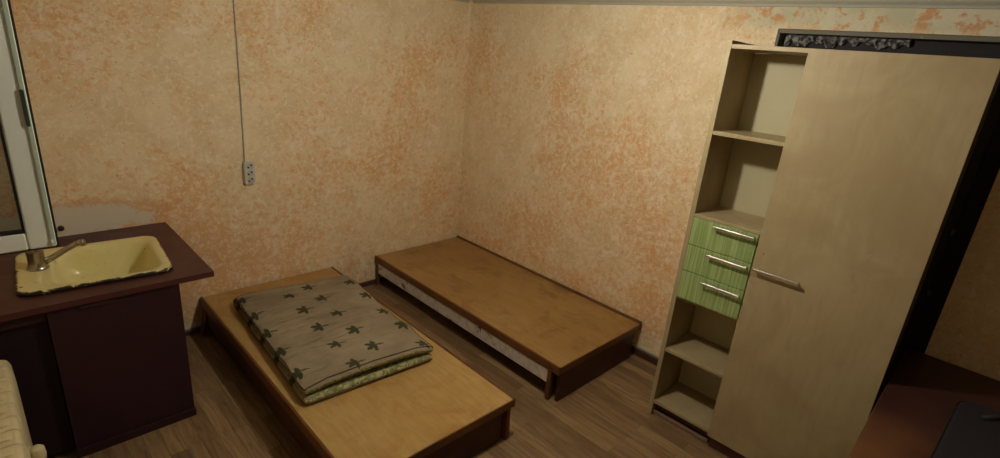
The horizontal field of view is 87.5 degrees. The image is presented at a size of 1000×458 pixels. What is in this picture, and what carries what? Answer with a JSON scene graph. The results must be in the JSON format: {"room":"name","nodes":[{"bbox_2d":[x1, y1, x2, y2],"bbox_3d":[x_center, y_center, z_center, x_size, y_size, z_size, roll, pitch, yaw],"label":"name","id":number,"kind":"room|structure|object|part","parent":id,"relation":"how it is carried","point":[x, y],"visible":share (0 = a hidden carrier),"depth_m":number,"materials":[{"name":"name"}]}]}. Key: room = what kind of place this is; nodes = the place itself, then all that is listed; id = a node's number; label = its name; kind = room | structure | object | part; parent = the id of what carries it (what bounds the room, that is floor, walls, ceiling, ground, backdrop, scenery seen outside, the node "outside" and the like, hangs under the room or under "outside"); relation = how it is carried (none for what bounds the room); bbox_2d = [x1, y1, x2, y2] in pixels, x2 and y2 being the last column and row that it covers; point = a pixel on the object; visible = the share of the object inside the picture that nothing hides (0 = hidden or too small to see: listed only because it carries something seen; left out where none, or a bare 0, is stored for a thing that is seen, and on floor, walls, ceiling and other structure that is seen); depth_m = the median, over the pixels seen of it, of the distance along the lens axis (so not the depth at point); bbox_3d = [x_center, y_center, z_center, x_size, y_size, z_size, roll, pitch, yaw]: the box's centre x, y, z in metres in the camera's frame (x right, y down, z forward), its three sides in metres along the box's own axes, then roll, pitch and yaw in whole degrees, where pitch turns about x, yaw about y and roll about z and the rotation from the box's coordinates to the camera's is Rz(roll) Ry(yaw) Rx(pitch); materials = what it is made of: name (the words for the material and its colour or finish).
{"room":"dormitory","nodes":[
{"label":"dormitory","id":0,"kind":"room"},
{"bbox_2d":[0,0,471,362],"bbox_3d":[-1.504,-0.493,3.275,3.580,2.165,0.200,-14,26,-43],"label":"wall","id":1,"kind":"structure","parent":0,"point":[353,111],"depth_m":3.14,"materials":[{"name":"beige paint"}]},
{"bbox_2d":[57,277,384,370],"bbox_3d":[-1.465,0.526,3.606,2.980,0.035,0.012,-14,26,-43],"label":"baseboard","id":2,"kind":"structure","parent":1,"relation":"attached to","point":[195,330],"depth_m":3.26,"materials":[{"name":"brown wood"}]},
{"bbox_2d":[233,0,244,161],"bbox_3d":[-1.481,-0.907,2.954,0.016,1.071,0.010,-14,26,-43],"label":"cable","id":3,"kind":"object","parent":1,"relation":"attached to","point":[234,11],"visible":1,"depth_m":2.97,"materials":[{"name":"grey plastic"}]},
{"bbox_2d":[242,161,255,183],"bbox_3d":[-1.514,-0.340,3.151,0.061,0.135,0.035,-14,26,-43],"label":"power socket","id":4,"kind":"object","parent":1,"relation":"attached to","point":[248,166],"visible":1,"depth_m":3.14,"materials":[{"name":"grey plastic"}]},
{"bbox_2d":[246,163,252,169],"bbox_3d":[-1.500,-0.375,3.127,0.039,0.039,0.003,-14,26,-43],"label":"outlet","id":5,"kind":"object","parent":4,"relation":"attached to","point":[249,166],"depth_m":3.13,"materials":[{"name":"plastic"}]},
{"bbox_2d":[247,170,253,175],"bbox_3d":[-1.503,-0.335,3.141,0.039,0.039,0.003,-14,26,-43],"label":"outlet","id":6,"kind":"object","parent":4,"relation":"attached to","point":[249,172],"depth_m":3.14,"materials":[{"name":"plastic"}]},
{"bbox_2d":[247,177,253,182],"bbox_3d":[-1.507,-0.296,3.155,0.039,0.039,0.003,-14,26,-43],"label":"outlet","id":7,"kind":"object","parent":4,"relation":"attached to","point":[249,179],"depth_m":3.15,"materials":[{"name":"plastic"}]},
{"bbox_2d":[47,280,729,457],"bbox_3d":[0.004,1.200,2.198,3.180,0.060,4.400,-14,26,-43],"label":"floor","id":8,"kind":"structure","parent":0,"point":[608,416],"depth_m":2.71,"materials":[{"name":"laminate"}]},
{"bbox_2d":[0,360,46,457],"bbox_3d":[-1.626,0.862,1.724,0.227,0.604,0.698,-14,26,-43],"label":"radiator","id":9,"kind":"object","parent":8,"relation":"on","point":[15,439],"visible":1,"depth_m":1.66,"materials":[{"name":"beige metal"}]},
{"bbox_2d":[0,284,196,457],"bbox_3d":[-1.991,0.529,2.425,0.769,0.711,0.769,-14,26,-43],"label":"base cabinet","id":10,"kind":"object","parent":8,"relation":"on","point":[123,361],"visible":0.84,"depth_m":2.22,"materials":[{"name":"red paint"}]},
{"bbox_3d":[-1.920,0.672,2.063,0.290,0.631,0.015,-14,26,-43],"label":"recessed door","id":11,"kind":"part","parent":10,"relation":"part of","materials":[{"name":"paint"}]},
{"bbox_3d":[-1.636,0.304,2.123,0.120,0.014,0.008,-14,26,-43],"label":"finger pull","id":12,"kind":"part","parent":10,"relation":"part of","materials":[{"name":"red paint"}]},
{"bbox_2d":[0,222,213,321],"bbox_3d":[-1.919,0.167,2.357,0.906,0.026,0.803,-14,26,-43],"label":"countertop","id":13,"kind":"structure","parent":10,"relation":"on","point":[188,266],"depth_m":2.26,"materials":[{"name":"red paint"}]},
{"bbox_2d":[25,239,85,271],"bbox_3d":[-1.946,0.084,2.252,0.252,0.164,0.078,-14,26,-43],"label":"faucet","id":14,"kind":"object","parent":13,"relation":"on","point":[37,261],"visible":0.72,"depth_m":2.23,"materials":[{"name":"silver metal"}]},
{"bbox_3d":[-1.918,0.104,2.280,0.157,0.099,0.030,-10,24,-38],"label":"spout","id":15,"kind":"part","parent":14,"relation":"part of","materials":[{"name":"silver metal"}]},
{"bbox_2d":[15,236,172,296],"bbox_3d":[-1.837,0.217,2.385,0.536,0.160,0.500,-11,25,-40],"label":"sink","id":16,"kind":"object","parent":13,"relation":"in","point":[97,263],"visible":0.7,"depth_m":2.48,"materials":[{"name":"ceramic"}]},
{"bbox_2d":[200,267,515,457],"bbox_3d":[-0.891,0.727,2.869,0.886,0.239,1.860,-13,26,-42],"label":"bed","id":17,"kind":"object","parent":8,"relation":"on","point":[442,406],"visible":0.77,"depth_m":2.43,"materials":[{"name":"brown wood"}]},
{"bbox_3d":[-1.803,0.559,3.192,0.062,0.187,0.059,-13,26,-42],"label":"leg","id":18,"kind":"part","parent":17,"relation":"part of","materials":[{"name":"brown wood"}]},
{"bbox_3d":[-1.183,0.786,2.608,0.018,0.128,1.742,-13,26,-42],"label":"rail","id":19,"kind":"part","parent":17,"relation":"part of","materials":[{"name":"brown wood"}]},
{"bbox_2d":[233,275,432,404],"bbox_3d":[-0.958,0.522,2.898,0.687,0.117,1.113,-11,25,-39],"label":"folded blanket","id":20,"kind":"object","parent":17,"relation":"on","point":[328,338],"visible":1,"depth_m":2.72,"materials":[{"name":"grey fabric"}]},
{"bbox_3d":[0.023,0.944,2.563,0.022,0.187,0.059,-13,26,-42],"label":"leg","id":21,"kind":"part","parent":17,"relation":"part of","materials":[{"name":"brown wood"}]},
{"bbox_2d":[375,235,641,401],"bbox_3d":[-0.036,0.509,3.705,0.825,0.251,1.846,-13,26,-43],"label":"bed","id":22,"kind":"object","parent":8,"relation":"on","point":[546,326],"visible":1,"depth_m":3.40,"materials":[{"name":"brown wood"}]},
{"bbox_3d":[-0.944,0.345,4.037,0.022,0.187,0.030,-13,26,-43],"label":"leg","id":23,"kind":"part","parent":22,"relation":"part of","materials":[{"name":"brown wood"}]},
{"bbox_3d":[-0.331,0.553,3.438,0.018,0.082,1.720,-13,26,-43],"label":"rail","id":24,"kind":"part","parent":22,"relation":"part of","materials":[{"name":"white paint"}]},
{"bbox_3d":[0.271,0.858,2.878,0.022,0.187,0.030,-13,26,-43],"label":"leg","id":25,"kind":"part","parent":22,"relation":"part of","materials":[{"name":"brown wood"}]},
{"bbox_2d":[647,40,999,457],"bbox_3d":[1.303,0.202,2.358,0.904,1.934,0.319,22,24,40],"label":"wardrobe","id":26,"kind":"object","parent":8,"relation":"on","point":[829,181],"visible":1,"depth_m":2.19,"materials":[{"name":"beige wood"}]},
{"bbox_3d":[1.039,0.954,2.826,0.306,0.018,0.276,22,24,40],"label":"panel","id":27,"kind":"part","parent":26,"relation":"part of","materials":[{"name":"brown wood"}]},
{"bbox_2d":[665,332,729,377],"bbox_3d":[1.068,0.650,2.724,0.306,0.018,0.276,22,24,40],"label":"shelf","id":28,"kind":"object","parent":26,"relation":"attached to","point":[705,352],"depth_m":2.72,"materials":[{"name":"brown wood"}]},
{"bbox_3d":[1.004,0.074,2.656,0.024,1.934,0.285,22,24,40],"label":"panel","id":29,"kind":"part","parent":26,"relation":"part of","materials":[{"name":"brown wood"}]},
{"bbox_3d":[1.008,0.310,2.510,0.302,0.145,0.018,22,24,40],"label":"drawer","id":30,"kind":"part","parent":26,"relation":"part of","materials":[{"name":"green laminate"}]},
{"bbox_3d":[1.021,0.176,2.465,0.302,0.132,0.018,22,24,40],"label":"drawer","id":31,"kind":"part","parent":26,"relation":"part of","materials":[{"name":"green laminate"}]},
{"bbox_3d":[1.030,0.283,2.445,0.187,0.012,0.030,22,24,40],"label":"handle","id":32,"kind":"part","parent":26,"relation":"part of","materials":[{"name":"metal"}]},
{"bbox_3d":[1.033,0.048,2.422,0.302,0.134,0.018,22,24,40],"label":"drawer","id":33,"kind":"part","parent":26,"relation":"part of","materials":[{"name":"green laminate"}]},
{"bbox_3d":[1.043,0.151,2.401,0.187,0.012,0.030,22,24,40],"label":"handle","id":34,"kind":"part","parent":26,"relation":"part of","materials":[{"name":"metal"}]},
{"bbox_3d":[1.056,0.017,2.356,0.187,0.012,0.030,22,24,40],"label":"handle","id":35,"kind":"part","parent":26,"relation":"part of","materials":[{"name":"metal"}]},
{"bbox_3d":[1.415,0.180,2.466,0.861,1.869,0.005,22,24,40],"label":"panel","id":36,"kind":"part","parent":26,"relation":"part of","materials":[{"name":"beige wood"}]},
{"bbox_2d":[713,129,785,146],"bbox_3d":[1.172,-0.417,2.368,0.306,0.018,0.276,22,24,40],"label":"shelf","id":37,"kind":"object","parent":26,"relation":"attached to","point":[772,137],"depth_m":2.35,"materials":[{"name":"brown wood"}]},
{"bbox_3d":[1.404,-0.690,2.072,0.862,0.018,0.283,22,24,40],"label":"panel","id":38,"kind":"part","parent":26,"relation":"part of","materials":[{"name":"brown wood"}]},
{"bbox_3d":[1.196,0.205,2.261,0.189,0.012,0.030,22,24,40],"label":"handle","id":39,"kind":"part","parent":26,"relation":"part of","materials":[{"name":"metal"}]},
{"bbox_3d":[1.632,0.332,2.090,0.018,1.918,0.270,22,24,40],"label":"panel","id":40,"kind":"part","parent":26,"relation":"part of","materials":[{"name":"beige wood"}]},
{"bbox_2d":[847,348,999,457],"bbox_3d":[1.583,1.083,1.787,1.347,0.700,0.708,-14,26,-43],"label":"table","id":41,"kind":"object","parent":8,"relation":"on","point":[913,410],"visible":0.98,"depth_m":1.96,"materials":[{"name":"red paint"}]},
{"bbox_2d":[930,401,999,457],"bbox_3d":[1.570,0.744,1.564,0.809,0.080,0.410,-12,25,-40],"label":"bag","id":42,"kind":"object","parent":41,"relation":"on","point":[972,430],"visible":1,"depth_m":1.73,"materials":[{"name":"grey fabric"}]},
{"bbox_3d":[1.790,0.680,1.746,0.095,0.039,0.274,-12,25,-40],"label":"carry handle","id":43,"kind":"part","parent":42,"relation":"part of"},
{"bbox_2d":[457,0,999,380],"bbox_3d":[1.267,-0.128,2.953,0.200,2.165,4.300,-14,26,-43],"label":"wall","id":44,"kind":"structure","parent":0,"point":[586,127],"depth_m":3.29,"materials":[{"name":"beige paint"}]},
{"bbox_2d":[631,343,658,365],"bbox_3d":[0.386,0.581,3.891,0.015,0.065,2.215,-14,26,-43],"label":"baseboard","id":45,"kind":"structure","parent":44,"relation":"attached to","point":[636,350],"depth_m":3.37,"materials":[{"name":"brown wood"}]},
{"bbox_2d":[473,0,999,8],"bbox_3d":[1.287,-1.099,2.516,0.032,0.046,4.264,-14,26,-43],"label":"trim","id":46,"kind":"structure","parent":44,"relation":"attached to","point":[933,4],"depth_m":2.43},
{"bbox_2d":[775,29,999,395],"bbox_3d":[1.641,0.110,2.587,0.148,2.020,0.948,-14,26,-43],"label":"door","id":47,"kind":"structure","parent":44,"relation":"in","point":[982,170],"depth_m":2.25,"materials":[{"name":"plastic"}]},
{"bbox_3d":[-1.102,0.442,0.683,0.300,2.165,4.300,-14,26,-43],"label":"wall","id":48,"kind":"structure","parent":0,"visible":0},
{"bbox_2d":[0,0,59,254],"bbox_3d":[-1.097,-0.140,0.917,0.504,0.927,1.173,-14,26,-43],"label":"window","id":49,"kind":"structure","parent":48,"relation":"in","point":[18,133],"depth_m":1.45,"materials":[{"name":"white plastic"}]},
{"bbox_3d":[-1.298,-0.330,1.426,0.009,0.100,0.006,-14,26,-43],"label":"striker plate","id":50,"kind":"part","parent":49,"relation":"part of","materials":[{"name":"grey metal"}]}
]}

